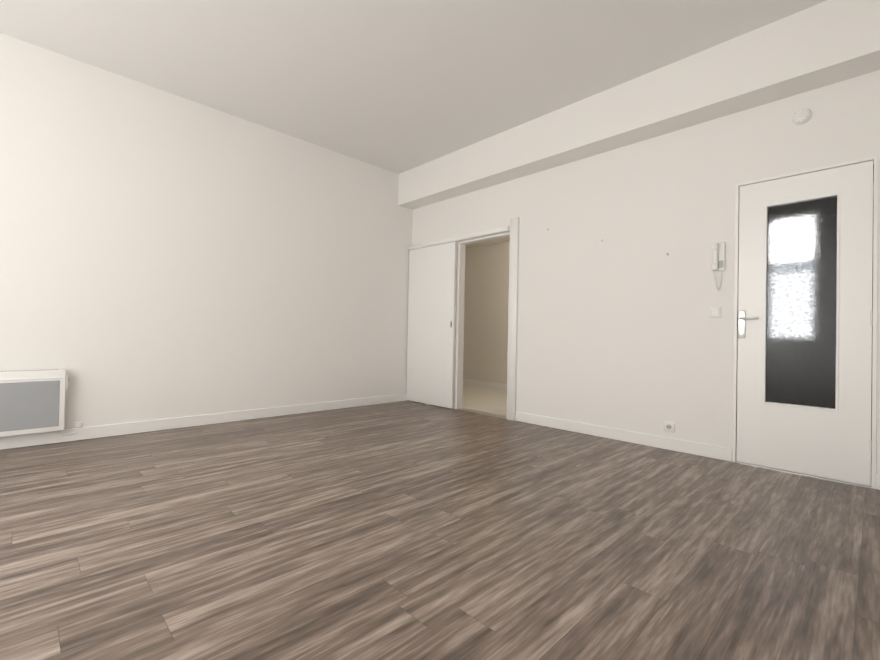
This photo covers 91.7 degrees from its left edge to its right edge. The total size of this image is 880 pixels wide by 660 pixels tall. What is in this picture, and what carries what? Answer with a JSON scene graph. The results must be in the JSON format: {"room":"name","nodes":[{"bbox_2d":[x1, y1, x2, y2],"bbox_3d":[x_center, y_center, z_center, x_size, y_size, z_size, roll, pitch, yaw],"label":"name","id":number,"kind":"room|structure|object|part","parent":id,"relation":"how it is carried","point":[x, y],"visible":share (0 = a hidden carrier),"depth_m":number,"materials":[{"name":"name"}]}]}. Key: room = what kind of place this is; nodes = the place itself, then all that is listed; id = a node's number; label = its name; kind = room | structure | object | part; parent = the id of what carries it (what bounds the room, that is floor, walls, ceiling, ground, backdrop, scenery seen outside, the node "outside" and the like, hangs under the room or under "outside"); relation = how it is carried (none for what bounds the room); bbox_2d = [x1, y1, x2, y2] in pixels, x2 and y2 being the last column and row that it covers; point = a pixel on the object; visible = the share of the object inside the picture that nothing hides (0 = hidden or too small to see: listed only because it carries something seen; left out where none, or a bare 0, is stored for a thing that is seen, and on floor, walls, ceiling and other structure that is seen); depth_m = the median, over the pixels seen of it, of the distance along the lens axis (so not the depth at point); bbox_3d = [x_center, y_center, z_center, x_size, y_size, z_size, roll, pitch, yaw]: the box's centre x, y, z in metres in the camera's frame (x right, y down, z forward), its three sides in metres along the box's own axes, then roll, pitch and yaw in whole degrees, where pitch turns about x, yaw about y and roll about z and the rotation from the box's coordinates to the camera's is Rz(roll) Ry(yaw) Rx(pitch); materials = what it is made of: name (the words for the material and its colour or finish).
{"room":"empty living room","nodes":[
{"label":"empty living room","id":0,"kind":"room"},
{"bbox_2d":[0,33,412,428],"bbox_3d":[-2.502,-0.619,3.880,5.750,3.020,0.150,2,-1,-44],"label":"wall","id":1,"kind":"structure","parent":0,"point":[164,255],"depth_m":3.90,"materials":[{"name":"white paint"}]},
{"bbox_2d":[0,369,81,436],"bbox_3d":[-3.143,0.557,3.085,0.875,0.522,0.104,2,-1,-44],"label":"heater","id":2,"kind":"object","parent":1,"relation":"attached to","point":[32,401],"visible":1,"depth_m":3.15,"materials":[{"name":"white metal"}]},
{"bbox_2d":[0,393,407,449],"bbox_3d":[-2.420,0.844,3.857,5.600,0.098,0.013,2,-1,-44],"label":"baseboard","id":3,"kind":"structure","parent":1,"relation":"attached to","point":[26,440],"depth_m":3.88,"materials":[{"name":"white paint"}]},
{"bbox_2d":[0,0,826,173],"bbox_3d":[-0.788,-2.165,2.250,5.850,0.100,4.860,2,-1,-44],"label":"ceiling","id":4,"kind":"structure","parent":0,"point":[398,86],"depth_m":3.23,"materials":[{"name":"white paint"}]},
{"bbox_2d":[398,0,879,209],"bbox_3d":[1.133,-1.846,4.131,0.258,0.417,4.560,2,-1,-44],"label":"soffit","id":5,"kind":"structure","parent":4,"relation":"attached to","point":[826,43],"depth_m":3.26,"materials":[{"name":"white paint"}]},
{"bbox_2d":[0,384,879,659],"bbox_3d":[-0.394,0.979,3.533,8.350,0.100,6.110,2,-1,-44],"label":"floor","id":6,"kind":"structure","parent":0,"point":[407,530],"depth_m":1.80,"materials":[{"name":"wood"}]},
{"bbox_2d":[463,241,509,383],"bbox_3d":[1.322,-0.245,7.062,0.100,2.500,3.450,2,-1,-44],"label":"wall","id":7,"kind":"structure","parent":0,"point":[485,348],"depth_m":7.50,"materials":[{"name":"white paint"}]},
{"bbox_2d":[463,379,506,389],"bbox_3d":[1.257,0.954,7.008,0.013,0.098,3.250,2,-1,-44],"label":"baseboard","id":8,"kind":"structure","parent":7,"relation":"attached to","point":[485,384],"depth_m":7.47,"materials":[{"name":"white paint"}]},
{"bbox_2d":[465,237,509,248],"bbox_3d":[0.654,-1.567,6.399,2.040,0.100,3.450,2,-1,-44],"label":"ceiling","id":9,"kind":"structure","parent":0,"point":[500,240],"depth_m":7.34,"materials":[{"name":"white paint"}]},
{"bbox_2d":[412,70,879,473],"bbox_3d":[1.235,-0.540,4.241,0.100,3.020,4.860,2,-1,-44],"label":"wall","id":10,"kind":"structure","parent":0,"point":[618,327],"depth_m":3.63,"materials":[{"name":"white paint"}]},
{"bbox_2d":[408,217,518,420],"bbox_3d":[0.223,-0.126,5.209,0.175,2.175,1.765,2,-1,-44],"label":"door frame","id":11,"kind":"structure","parent":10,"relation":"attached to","point":[513,230],"depth_m":4.62,"materials":[{"name":"white paint"}]},
{"bbox_2d":[406,242,456,408],"bbox_3d":[-0.124,-0.059,5.489,0.048,2.034,0.856,2,-1,-44],"label":"sliding door","id":12,"kind":"structure","parent":11,"relation":"attached to","point":[431,327],"depth_m":5.43,"materials":[{"name":"white paint"}]},
{"bbox_2d":[457,408,505,418],"bbox_3d":[0.498,0.962,4.946,0.110,0.008,0.767,2,-1,-44],"label":"trim","id":13,"kind":"structure","parent":10,"relation":"attached to","point":[484,413],"depth_m":4.92,"materials":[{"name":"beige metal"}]},
{"bbox_2d":[515,411,731,461],"bbox_3d":[1.484,0.921,3.858,0.013,0.098,1.941,2,-1,-44],"label":"baseboard","id":14,"kind":"structure","parent":10,"relation":"attached to","point":[700,449],"depth_m":3.67,"materials":[{"name":"white paint"}]},
{"bbox_2d":[664,421,674,431],"bbox_3d":[1.862,0.787,3.474,0.016,0.080,0.080,2,-1,-44],"label":"wall socket","id":15,"kind":"object","parent":10,"relation":"attached to","point":[669,426],"visible":1,"depth_m":3.47,"materials":[{"name":"white plastic"}]},
{"bbox_2d":[709,307,720,317],"bbox_3d":[2.099,-0.133,3.261,0.017,0.080,0.080,2,-1,-44],"label":"light switch","id":16,"kind":"object","parent":10,"relation":"attached to","point":[714,312],"visible":1,"depth_m":3.26,"materials":[{"name":"white plastic"}]},
{"bbox_2d":[711,242,724,289],"bbox_3d":[2.103,-0.482,3.237,0.060,0.366,0.086,2,-1,-44],"label":"handset","id":17,"kind":"object","parent":10,"relation":"attached to","point":[718,257],"visible":0.96,"depth_m":3.23,"materials":[{"name":"white plastic"}]},
{"bbox_3d":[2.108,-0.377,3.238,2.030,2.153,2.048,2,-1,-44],"label":"intercom cord","id":18,"kind":"part","parent":17,"relation":"part of","materials":[{"name":"white plastic"}]},
{"bbox_2d":[792,108,811,124],"bbox_3d":[2.464,-1.459,2.912,0.043,0.104,0.104,2,-1,-44],"label":"smoke detector","id":19,"kind":"object","parent":10,"relation":"attached to","point":[802,116],"visible":0.96,"depth_m":2.90,"materials":[{"name":"white plastic"}]},
{"bbox_2d":[736,461,870,487],"bbox_3d":[2.464,0.978,2.936,0.100,0.007,0.716,2,-1,-44],"label":"trim","id":20,"kind":"structure","parent":10,"relation":"attached to","point":[805,474],"depth_m":2.88,"materials":[{"name":"silver metal"}]},
{"bbox_2d":[736,161,872,485],"bbox_3d":[2.446,-0.048,2.910,0.096,2.035,0.700,2,-1,-44],"label":"glazed door","id":21,"kind":"structure","parent":10,"relation":"in","point":[804,373],"depth_m":2.89,"materials":[{"name":"white paint"}]},
{"bbox_2d":[732,155,878,488],"bbox_3d":[2.481,-0.054,2.946,0.108,2.066,0.747,2,-1,-44],"label":"door frame","id":22,"kind":"structure","parent":10,"relation":"attached to","point":[875,159],"depth_m":2.71,"materials":[{"name":"white paint"}]},
{"bbox_2d":[876,473,879,489],"bbox_3d":[2.723,0.931,2.592,0.013,0.098,0.107,2,-1,-44],"label":"baseboard","id":23,"kind":"structure","parent":10,"relation":"attached to","point":[877,481],"depth_m":2.62,"materials":[{"name":"white paint"}]},
{"bbox_2d":[871,189,873,429],"bbox_3d":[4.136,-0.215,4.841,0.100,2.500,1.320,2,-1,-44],"label":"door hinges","id":24,"kind":"structure","parent":0,"point":[872,317],"depth_m":4.42,"materials":[{"name":"grey metal"}]}
]}

